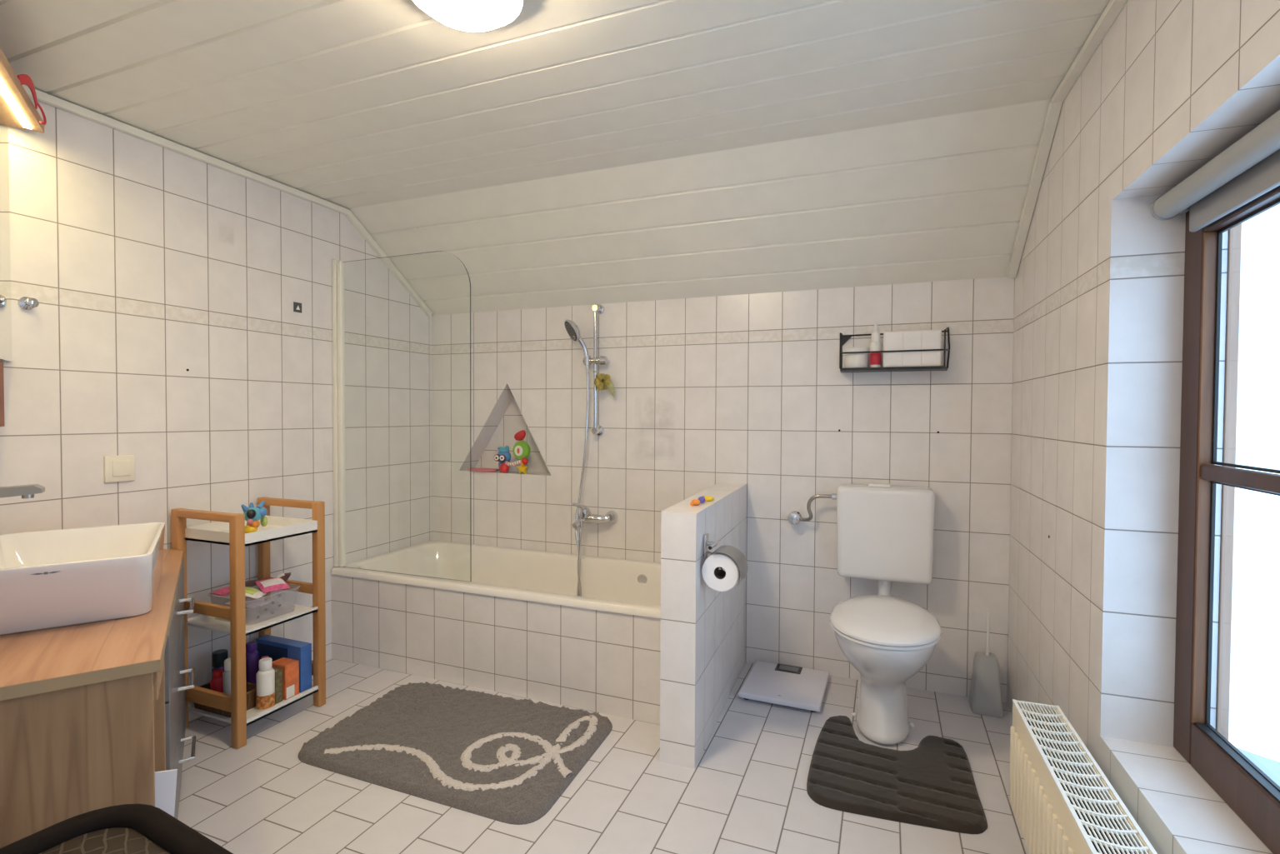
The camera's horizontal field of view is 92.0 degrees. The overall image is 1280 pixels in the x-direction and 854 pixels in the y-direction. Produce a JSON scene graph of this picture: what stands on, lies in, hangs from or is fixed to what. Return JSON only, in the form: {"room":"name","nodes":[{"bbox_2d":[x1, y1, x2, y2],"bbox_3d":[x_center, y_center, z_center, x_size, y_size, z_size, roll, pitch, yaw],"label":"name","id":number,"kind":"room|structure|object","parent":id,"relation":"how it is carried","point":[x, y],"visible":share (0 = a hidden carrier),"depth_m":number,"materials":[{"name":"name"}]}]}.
{"room":"bathroom","nodes":[
{"label":"bathroom","id":0,"kind":"room"},
{"bbox_2d":[0,92,432,721],"bbox_3d":[-1.518,0.014,2.581,0.001,2.160,1.945,1,1,22],"label":"wall","id":1,"kind":"structure","parent":0,"point":[145,263],"depth_m":2.29,"materials":[{"name":"tile"}]},
{"bbox_2d":[17,296,39,309],"bbox_3d":[-1.794,-0.365,1.817,0.041,0.038,0.038,1,1,22],"label":"wall hook","id":2,"kind":"object","parent":1,"relation":"attached to","point":[24,302],"visible":1,"depth_m":1.81,"materials":[{"name":"silver metal"}]},
{"bbox_2d":[104,455,134,483],"bbox_3d":[-1.723,0.138,2.049,0.014,0.087,0.086,1,1,22],"label":"light switch","id":3,"kind":"object","parent":1,"relation":"attached to","point":[117,468],"visible":1,"depth_m":2.04,"materials":[{"name":"beige plastic"}]},
{"bbox_2d":[293,301,301,313],"bbox_3d":[-1.476,-0.516,2.665,0.002,0.042,0.040,1,1,22],"label":"sticker","id":4,"kind":"object","parent":1,"relation":"attached to","point":[297,306],"visible":1,"depth_m":2.66,"materials":[{"name":"grey plastic"}]},
{"bbox_2d":[0,0,1109,315],"bbox_3d":[-0.363,-0.841,1.327,3.650,0.604,3.850,1,1,22],"label":"ceiling","id":5,"kind":"structure","parent":0,"point":[566,152],"depth_m":1.99,"materials":[{"name":"white wood"}]},
{"bbox_2d":[22,85,349,214],"bbox_3d":[-1.615,-0.993,2.269,0.023,0.026,1.341,1,1,22],"label":"trim","id":6,"kind":"structure","parent":5,"relation":"attached to","point":[42,97],"depth_m":2.17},
{"bbox_2d":[411,0,524,31],"bbox_3d":[-0.383,-0.948,1.355,0.258,0.073,0.258,1,1,22],"label":"ceiling lamp","id":7,"kind":"object","parent":5,"relation":"attached to","point":[465,15],"visible":1,"depth_m":1.37,"materials":[{"name":"white glass"}]},
{"bbox_2d":[177,658,1029,853],"bbox_3d":[-0.401,1.147,1.301,3.650,0.080,3.900,1,1,22],"label":"floor","id":8,"kind":"structure","parent":0,"point":[746,792],"depth_m":1.83,"materials":[{"name":"tile"}]},
{"bbox_2d":[0,549,195,848],"bbox_3d":[-1.476,0.770,1.588,0.536,0.652,1.220,-1,2,-35],"label":"vanity unit","id":9,"kind":"object","parent":8,"relation":"on","point":[90,712],"visible":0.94,"depth_m":1.19,"materials":[{"name":"laminate"}]},
{"bbox_2d":[0,549,183,698],"bbox_3d":[-1.491,0.456,1.570,0.497,0.024,1.218,-1,2,-35],"label":"countertop","id":10,"kind":"structure","parent":9,"relation":"on","point":[43,654],"depth_m":1.28,"materials":[{"name":"brown wood"}]},
{"bbox_2d":[0,522,164,635],"bbox_3d":[-1.404,0.365,1.520,0.354,0.158,0.515,-1,2,-35],"label":"washbasin","id":11,"kind":"object","parent":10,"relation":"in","point":[62,577],"visible":1,"depth_m":1.41,"materials":[{"name":"ceramic"}]},
{"bbox_2d":[155,769,177,817],"bbox_3d":[-1.106,0.909,1.297,0.219,0.329,0.004,-1,2,-35],"label":"paper sheet","id":12,"kind":"object","parent":9,"relation":"in","point":[165,781],"visible":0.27,"depth_m":1.34,"materials":[{"name":"white paper"}]},
{"bbox_2d":[0,804,233,853],"bbox_3d":[-0.811,0.891,0.740,0.584,0.455,0.584,1,1,28],"label":"chair","id":13,"kind":"object","parent":8,"relation":"on","point":[125,828],"visible":1,"depth_m":1.01,"materials":[{"name":"black"}]},
{"bbox_2d":[170,496,325,749],"bbox_3d":[-1.440,0.685,2.297,0.334,0.792,0.356,1,1,22],"label":"shelf","id":14,"kind":"object","parent":8,"relation":"on","point":[237,621],"visible":0.79,"depth_m":2.19,"materials":[{"name":"brown wood"}]},
{"bbox_2d":[194,681,256,717],"bbox_3d":[-1.492,0.975,2.236,0.214,0.067,0.124,1,1,22],"label":"wicker basket","id":15,"kind":"object","parent":14,"relation":"on","point":[251,688],"visible":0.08,"depth_m":2.21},
{"bbox_2d":[210,669,223,692],"bbox_3d":[-1.513,0.938,2.217,0.044,0.130,0.044,1,1,22],"label":"bottle","id":16,"kind":"object","parent":15,"relation":"in","point":[217,680],"visible":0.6,"depth_m":2.20,"materials":[{"name":"red plastic"}]},
{"bbox_2d":[211,649,228,678],"bbox_3d":[-1.539,0.912,2.266,0.052,0.180,0.051,1,1,22],"label":"bottle","id":17,"kind":"object","parent":15,"relation":"in","point":[218,657],"visible":0.39,"depth_m":2.25,"materials":[{"name":"black plastic"}]},
{"bbox_2d":[222,658,230,694],"bbox_3d":[-1.445,0.912,2.183,0.049,0.184,0.048,1,1,22],"label":"bottle","id":18,"kind":"object","parent":15,"relation":"in","point":[227,674],"visible":0.41,"depth_m":2.16,"materials":[{"name":"white plastic"}]},
{"bbox_2d":[185,515,317,546],"bbox_3d":[-1.437,0.380,2.290,0.322,0.042,0.302,1,1,22],"label":"tray","id":19,"kind":"object","parent":14,"relation":"on","point":[277,527],"depth_m":2.22,"materials":[{"name":"white plastic"}]},
{"bbox_2d":[185,600,317,635],"bbox_3d":[-1.438,0.699,2.297,0.322,0.016,0.302,1,1,22],"label":"tray","id":20,"kind":"object","parent":14,"relation":"on","point":[287,612],"depth_m":2.25,"materials":[{"name":"white plastic"}]},
{"bbox_2d":[245,640,259,684],"bbox_3d":[-1.457,0.908,2.317,0.048,0.200,0.048,1,1,22],"label":"bottle","id":21,"kind":"object","parent":14,"relation":"on","point":[252,654],"visible":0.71,"depth_m":2.30,"materials":[{"name":"purple plastic"}]},
{"bbox_2d":[187,685,318,725],"bbox_3d":[-1.440,1.007,2.304,0.322,0.020,0.302,1,1,22],"label":"tray","id":22,"kind":"object","parent":14,"relation":"on","point":[253,715],"depth_m":2.20,"materials":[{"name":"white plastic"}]},
{"bbox_2d":[240,500,267,533],"bbox_3d":[-1.366,0.331,2.193,0.065,0.127,0.087,1,1,22],"label":"figurine","id":23,"kind":"object","parent":14,"relation":"on","point":[252,514],"visible":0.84,"depth_m":2.17,"materials":[{"name":"blue plastic"}]},
{"bbox_2d":[211,588,298,618],"bbox_3d":[-1.429,0.651,2.297,0.229,0.092,0.219,1,1,22],"label":"plastic basket","id":24,"kind":"object","parent":14,"relation":"on","point":[279,595],"visible":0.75,"depth_m":2.25,"materials":[{"name":"clear plastic"}]},
{"bbox_2d":[210,585,229,595],"bbox_3d":[-1.516,0.601,2.267,0.060,0.026,0.090,0,1,4],"label":"packet","id":25,"kind":"object","parent":24,"relation":"in","point":[225,591],"visible":0.68,"depth_m":2.24,"materials":[{"name":"pink plastic"}]},
{"bbox_2d":[225,596,274,609],"bbox_3d":[-1.434,0.644,2.272,0.120,0.042,0.100,0,1,10],"label":"packet","id":26,"kind":"object","parent":24,"relation":"in","point":[250,603],"visible":0.44,"depth_m":2.25,"materials":[{"name":"white plastic"}]},
{"bbox_2d":[245,580,258,587],"bbox_3d":[-1.463,0.586,2.304,0.100,0.023,0.080,1,1,16],"label":"packet","id":27,"kind":"object","parent":24,"relation":"in","point":[247,583],"visible":0.47,"depth_m":2.29,"materials":[{"name":"plastic"}]},
{"bbox_2d":[245,586,266,599],"bbox_3d":[-1.398,0.592,2.212,0.085,0.033,0.070,0,1,-7],"label":"packet","id":28,"kind":"object","parent":24,"relation":"in","point":[250,592],"visible":0.67,"depth_m":2.20,"materials":[{"name":"plastic"}]},
{"bbox_2d":[245,586,259,594],"bbox_3d":[-1.394,0.585,2.212,0.041,0.018,0.056,0,1,-7],"label":"print","id":29,"kind":"object","parent":28,"relation":"on","point":[248,591],"depth_m":2.21},
{"bbox_2d":[254,577,289,593],"bbox_3d":[-1.367,0.586,2.298,0.086,0.035,0.090,1,2,39],"label":"packet","id":30,"kind":"object","parent":24,"relation":"in","point":[270,585],"visible":1,"depth_m":2.28,"materials":[{"name":"pink plastic"}]},
{"bbox_2d":[260,578,284,587],"bbox_3d":[-1.363,0.577,2.296,0.042,0.017,0.072,1,2,39],"label":"print","id":31,"kind":"object","parent":30,"relation":"on","point":[272,582],"depth_m":2.29},
{"bbox_2d":[276,572,290,581],"bbox_3d":[-1.367,0.579,2.357,0.062,0.040,0.044,0,1,-30],"label":"packet","id":32,"kind":"object","parent":24,"relation":"in","point":[285,577],"visible":0.52,"depth_m":2.35,"materials":[{"name":"white plastic"}]},
{"bbox_2d":[255,657,274,711],"bbox_3d":[-1.345,0.922,2.220,0.059,0.176,0.058,1,1,22],"label":"bottle","id":33,"kind":"object","parent":14,"relation":"on","point":[265,697],"visible":0.99,"depth_m":2.20,"materials":[{"name":"white plastic"}]},
{"bbox_2d":[271,666,282,704],"bbox_3d":[-1.344,0.949,2.273,0.050,0.120,0.028,1,1,22],"label":"box","id":34,"kind":"object","parent":14,"relation":"on","point":[278,672],"visible":0.59,"depth_m":2.26,"materials":[{"name":"cardboard"}]},
{"bbox_2d":[255,635,311,693],"bbox_3d":[-1.387,0.919,2.405,0.245,0.175,0.049,1,1,22],"label":"carton","id":35,"kind":"object","parent":14,"relation":"on","point":[276,647],"visible":0.63,"depth_m":2.37,"materials":[{"name":"blue cardboard"}]},
{"bbox_2d":[272,657,299,699],"bbox_3d":[-1.335,0.944,2.322,0.084,0.128,0.058,1,1,22],"label":"carton","id":36,"kind":"object","parent":14,"relation":"on","point":[290,667],"visible":0.72,"depth_m":2.30,"materials":[{"name":"orange cardboard"}]},
{"bbox_2d":[297,681,612,824],"bbox_3d":[-0.626,1.074,2.143,0.964,0.028,0.674,1,1,22],"label":"bath mat","id":37,"kind":"object","parent":8,"relation":"on","point":[506,760],"visible":1,"depth_m":2.05,"materials":[{"name":"grey fabric"}]},
{"bbox_2d":[330,540,660,724],"bbox_3d":[-0.517,0.862,2.852,1.680,0.423,0.690,1,1,22],"label":"bathtub","id":38,"kind":"object","parent":8,"relation":"on","point":[521,627],"visible":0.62,"depth_m":2.59,"materials":[{"name":"tile"}]},
{"bbox_2d":[331,250,471,582],"bbox_3d":[-1.056,-0.056,2.716,0.754,1.412,0.034,1,1,22],"label":"screen","id":39,"kind":"object","parent":38,"relation":"on","point":[337,267],"visible":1,"depth_m":2.83,"materials":[{"name":"clear glass"}]},
{"bbox_2d":[330,540,660,619],"bbox_3d":[-0.517,0.832,2.851,1.677,0.363,0.690,1,1,22],"label":"tub","id":40,"kind":"object","parent":38,"relation":"in","point":[507,582],"depth_m":2.84,"materials":[{"name":"ceramic"}]},
{"bbox_2d":[738,660,829,712],"bbox_3d":[0.601,1.066,2.553,0.322,0.037,0.355,1,1,22],"label":"bathroom scale","id":41,"kind":"object","parent":8,"relation":"on","point":[780,684],"visible":1,"depth_m":2.51,"materials":[{"name":"white plastic"}]},
{"bbox_2d":[830,482,941,744],"bbox_3d":[0.889,0.664,2.262,0.365,0.857,0.718,1,1,22],"label":"toilet","id":42,"kind":"object","parent":8,"relation":"on","point":[885,532],"visible":1,"depth_m":2.26,"materials":[{"name":"ceramic"}]},
{"bbox_2d":[806,715,987,834],"bbox_3d":[0.806,1.088,1.990,0.502,0.020,0.578,1,1,22],"label":"mat","id":43,"kind":"object","parent":8,"relation":"on","point":[932,784],"visible":1,"depth_m":1.89,"materials":[{"name":"grey fabric"}]},
{"bbox_2d":[969,610,1003,717],"bbox_3d":[1.335,0.900,2.382,0.106,0.385,0.106,1,1,22],"label":"toilet brush","id":44,"kind":"object","parent":8,"relation":"on","point":[985,696],"visible":1,"depth_m":2.35,"materials":[{"name":"grey plastic"}]},
{"bbox_2d":[660,482,746,769],"bbox_3d":[0.271,0.676,2.420,0.126,0.820,0.911,1,1,20],"label":"wall partition","id":45,"kind":"structure","parent":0,"point":[702,653],"depth_m":2.02,"materials":[{"name":"tile"}]},
{"bbox_2d":[690,499,699,505],"bbox_3d":[0.190,0.260,2.133,0.034,0.021,0.028,1,1,22],"label":"toy piece","id":46,"kind":"object","parent":45,"relation":"on","point":[695,502],"visible":1,"depth_m":2.12,"materials":[{"name":"orange plastic"}]},
{"bbox_2d":[698,495,704,503],"bbox_3d":[0.217,0.256,2.186,0.027,0.026,0.028,1,1,22],"label":"toy piece","id":47,"kind":"object","parent":45,"relation":"on","point":[702,499],"visible":0.9,"depth_m":2.18,"materials":[{"name":"plastic"}]},
{"bbox_2d":[704,495,714,501],"bbox_3d":[0.247,0.259,2.236,0.038,0.019,0.028,1,1,22],"label":"toy piece","id":48,"kind":"object","parent":45,"relation":"on","point":[707,498],"visible":0.9,"depth_m":2.23,"materials":[{"name":"yellow plastic"}]},
{"bbox_2d":[703,533,748,584],"bbox_3d":[0.276,0.429,2.033,0.137,0.139,0.124,1,1,22],"label":"toilet paper holder","id":49,"kind":"object","parent":45,"relation":"attached to","point":[734,553],"visible":0.89,"depth_m":2.03,"materials":[{"name":"silver metal"}]},
{"bbox_2d":[701,553,739,591],"bbox_3d":[0.275,0.469,2.032,0.122,0.122,0.099,1,1,22],"label":"toilet roll","id":50,"kind":"object","parent":49,"relation":"hanging from","point":[717,580],"visible":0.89,"depth_m":1.99,"materials":[{"name":"paper"}]},
{"bbox_2d":[431,276,1014,702],"bbox_3d":[0.146,0.202,3.021,2.972,1.780,0.135,1,1,22],"label":"wall","id":51,"kind":"structure","parent":0,"point":[752,390],"depth_m":2.79,"materials":[{"name":"tile"}]},
{"bbox_2d":[345,210,432,316],"bbox_3d":[-1.266,-0.813,3.154,0.021,0.418,0.587,1,1,22],"label":"trim","id":52,"kind":"structure","parent":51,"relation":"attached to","point":[351,216],"depth_m":3.12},
{"bbox_2d":[466,468,499,472],"bbox_3d":[-0.840,0.231,3.354,0.233,0.022,0.090,1,1,22],"label":"soap dish","id":53,"kind":"object","parent":51,"relation":"on","point":[481,470],"visible":0.95,"depth_m":3.32,"materials":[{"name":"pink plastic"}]},
{"bbox_2d":[494,445,510,472],"bbox_3d":[-0.736,0.173,3.328,0.084,0.145,0.074,1,1,22],"label":"toy","id":54,"kind":"object","parent":51,"relation":"on","point":[503,455],"visible":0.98,"depth_m":3.31,"materials":[{"name":"blue plastic"}]},
{"bbox_2d":[499,463,509,473],"bbox_3d":[-0.723,0.218,3.294,0.055,0.052,0.055,1,1,22],"label":"ball","id":55,"kind":"object","parent":51,"relation":"on","point":[503,468],"visible":0.95,"depth_m":3.27,"materials":[{"name":"red plastic"}]},
{"bbox_2d":[505,457,528,466],"bbox_3d":[-0.654,0.185,3.266,0.135,0.048,0.034,1,1,16],"label":"tube","id":56,"kind":"object","parent":55,"relation":"on","point":[524,460],"visible":1,"depth_m":3.25,"materials":[{"name":"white plastic"}]},
{"bbox_2d":[512,440,530,473],"bbox_3d":[-0.631,0.162,3.287,0.100,0.173,0.044,1,1,22],"label":"toy","id":57,"kind":"object","parent":51,"relation":"in","point":[521,449],"visible":0.93,"depth_m":3.27,"materials":[{"name":"green plastic"}]},
{"bbox_2d":[514,430,525,440],"bbox_3d":[-0.640,0.045,3.294,0.069,0.057,0.045,1,1,22],"label":"cup","id":58,"kind":"object","parent":57,"relation":"on","point":[519,436],"visible":1,"depth_m":3.28,"materials":[{"name":"red plastic"}]},
{"bbox_2d":[516,462,528,474],"bbox_3d":[-0.617,0.214,3.250,0.068,0.065,0.029,1,1,22],"label":"star","id":59,"kind":"object","parent":51,"relation":"on","point":[522,467],"visible":1,"depth_m":3.24,"materials":[{"name":"yellow plastic"}]},
{"bbox_2d":[571,502,617,528],"bbox_3d":[-0.233,0.428,3.021,0.205,0.128,0.152,1,1,22],"label":"mixer","id":60,"kind":"object","parent":51,"relation":"attached to","point":[585,515],"visible":1,"depth_m":3.02,"materials":[{"name":"silver metal"}]},
{"bbox_2d":[578,520,583,527],"bbox_3d":[-0.288,0.473,3.015,0.022,0.032,0.024,1,1,22],"label":"outlet","id":61,"kind":"object","parent":60,"relation":"attached to","point":[580,522],"depth_m":3.01,"materials":[{"name":"silver metal"}]},
{"bbox_2d":[575,369,589,596],"bbox_3d":[-0.291,0.316,3.025,0.061,1.197,0.088,1,1,22],"label":"shower hose","id":62,"kind":"object","parent":60,"relation":"attached to","point":[578,543],"visible":0.8,"depth_m":3.03,"materials":[{"name":"silver metal"}]},
{"bbox_2d":[582,304,607,435],"bbox_3d":[-0.214,-0.282,3.039,0.119,0.648,0.078,1,1,22],"label":"shower rail","id":63,"kind":"object","parent":51,"relation":"attached to","point":[597,309],"visible":1,"depth_m":3.02,"materials":[{"name":"silver metal"}]},
{"bbox_2d":[564,319,589,369],"bbox_3d":[-0.318,-0.401,3.008,0.124,0.241,0.103,1,1,22],"label":"shower","id":64,"kind":"object","parent":63,"relation":"attached to","point":[572,329],"visible":1,"depth_m":3.00,"materials":[{"name":"silver metal"}]},
{"bbox_2d":[592,370,614,397],"bbox_3d":[-0.181,-0.210,2.999,0.122,0.132,0.062,1,1,22],"label":"sponge","id":65,"kind":"object","parent":63,"relation":"hanging from","point":[601,379],"visible":1,"depth_m":2.98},
{"bbox_2d":[787,493,836,524],"bbox_3d":[0.742,0.353,2.660,0.222,0.148,0.075,1,2,34],"label":"water valve","id":66,"kind":"object","parent":51,"relation":"attached to","point":[794,517],"visible":0.98,"depth_m":2.64,"materials":[{"name":"silver metal"}]},
{"bbox_2d":[839,326,949,372],"bbox_3d":[1.034,-0.318,2.518,0.422,0.176,0.123,1,1,22],"label":"wire basket","id":67,"kind":"object","parent":51,"relation":"attached to","point":[843,338],"visible":0.95,"depth_m":2.49,"materials":[{"name":"black metal"}]},
{"bbox_2d":[843,347,869,368],"bbox_3d":[0.899,-0.285,2.572,0.100,0.085,0.100,1,1,22],"label":"jar","id":68,"kind":"object","parent":67,"relation":"on","point":[850,360],"visible":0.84,"depth_m":2.53,"materials":[{"name":"white plastic"}]},
{"bbox_2d":[870,323,880,367],"bbox_3d":[0.963,-0.332,2.526,0.042,0.181,0.042,1,1,22],"label":"spray bottle","id":69,"kind":"object","parent":67,"relation":"on","point":[875,345],"visible":0.98,"depth_m":2.51,"materials":[{"name":"white plastic"}]},
{"bbox_2d":[840,365,947,372],"bbox_3d":[1.031,-0.235,2.521,0.410,0.011,0.116,1,1,22],"label":"tray","id":70,"kind":"object","parent":67,"relation":"on","point":[932,367],"depth_m":2.49,"materials":[{"name":"black metal"}]},
{"bbox_2d":[883,329,941,367],"bbox_3d":[1.094,-0.311,2.490,0.212,0.143,0.092,1,1,22],"label":"tissue box","id":71,"kind":"object","parent":67,"relation":"on","point":[920,339],"visible":0.92,"depth_m":2.45,"materials":[{"name":"paper"}]},
{"bbox_2d":[1006,0,1279,853],"bbox_3d":[0.939,0.067,0.670,0.220,2.160,3.750,1,1,20],"label":"wall","id":72,"kind":"structure","parent":0,"point":[1171,85],"depth_m":1.46,"materials":[{"name":"tile"}]},
{"bbox_2d":[1006,100,1062,278],"bbox_3d":[1.340,-0.778,2.118,0.028,0.418,0.588,1,1,20],"label":"trim","id":73,"kind":"structure","parent":72,"relation":"attached to","point":[1053,110],"depth_m":2.06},
{"bbox_2d":[1009,699,1157,853],"bbox_3d":[0.871,0.851,1.105,0.183,0.274,0.992,1,1,20],"label":"radiator","id":74,"kind":"object","parent":72,"relation":"attached to","point":[1062,801],"visible":1,"depth_m":1.29,"materials":[{"name":"white metal"}]},
{"bbox_2d":[1050,0,1127,103],"bbox_3d":[0.769,-0.948,0.531,0.027,0.018,2.810,1,1,20],"label":"trim","id":75,"kind":"structure","parent":72,"relation":"attached to","point":[1113,8],"depth_m":1.57,"materials":[{"name":"white wood"}]},
{"bbox_3d":[-1.340,0.051,0.903,1.606,2.160,1.071,1,1,22],"label":"wall","id":76,"kind":"structure","parent":0,"visible":0},
{"bbox_2d":[0,360,4,426],"bbox_3d":[-1.599,-0.085,1.367,0.097,0.185,0.893,-1,2,-35],"label":"shelf box","id":77,"kind":"object","parent":76,"relation":"attached to","point":[2,379],"visible":1,"depth_m":1.75,"materials":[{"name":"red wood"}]},
{"bbox_2d":[0,116,12,361],"bbox_3d":[-1.588,-0.515,1.354,0.108,0.673,0.980,-1,2,-35],"label":"mirror","id":78,"kind":"object","parent":76,"relation":"attached to","point":[5,263],"visible":1,"depth_m":1.74,"materials":[{"name":"white mirror"}]},
{"bbox_2d":[0,48,44,133],"bbox_3d":[-1.545,-0.869,1.362,0.176,0.032,0.995,-1,2,-35],"label":"lamp","id":79,"kind":"object","parent":78,"relation":"attached to","point":[17,110],"visible":0.9,"depth_m":1.66,"materials":[{"name":"brown wood"}]},
{"bbox_2d":[16,74,46,124],"bbox_3d":[-1.646,-0.891,1.676,0.011,0.078,0.190,0,1,-30],"label":"band","id":80,"kind":"object","parent":79,"relation":"hanging from","point":[26,79],"visible":0.99,"depth_m":1.66,"materials":[{"name":"red fabric"}]},
{"bbox_2d":[0,484,44,498],"bbox_3d":[-1.518,0.160,1.384,0.252,0.080,0.162,-1,2,-35],"label":"tap","id":81,"kind":"object","parent":76,"relation":"attached to","point":[25,491],"visible":1,"depth_m":1.46,"materials":[{"name":"metal"}]},
{"bbox_3d":[0.953,0.067,0.665,0.306,2.160,3.754,1,1,22],"label":"wall","id":82,"kind":"structure","parent":0,"visible":0},
{"bbox_2d":[1173,185,1279,853],"bbox_3d":[1.128,0.129,0.785,0.220,1.303,1.352,1,1,20],"label":"window","id":83,"kind":"structure","parent":82,"relation":"in","point":[1248,782],"depth_m":1.35,"materials":[{"name":"brown wood"}]},
{"bbox_2d":[1150,110,1279,232],"bbox_3d":[0.993,-0.462,0.836,0.077,0.096,1.258,1,1,20],"label":"roller blind","id":84,"kind":"object","parent":83,"relation":"attached to","point":[1249,168],"visible":1,"depth_m":1.16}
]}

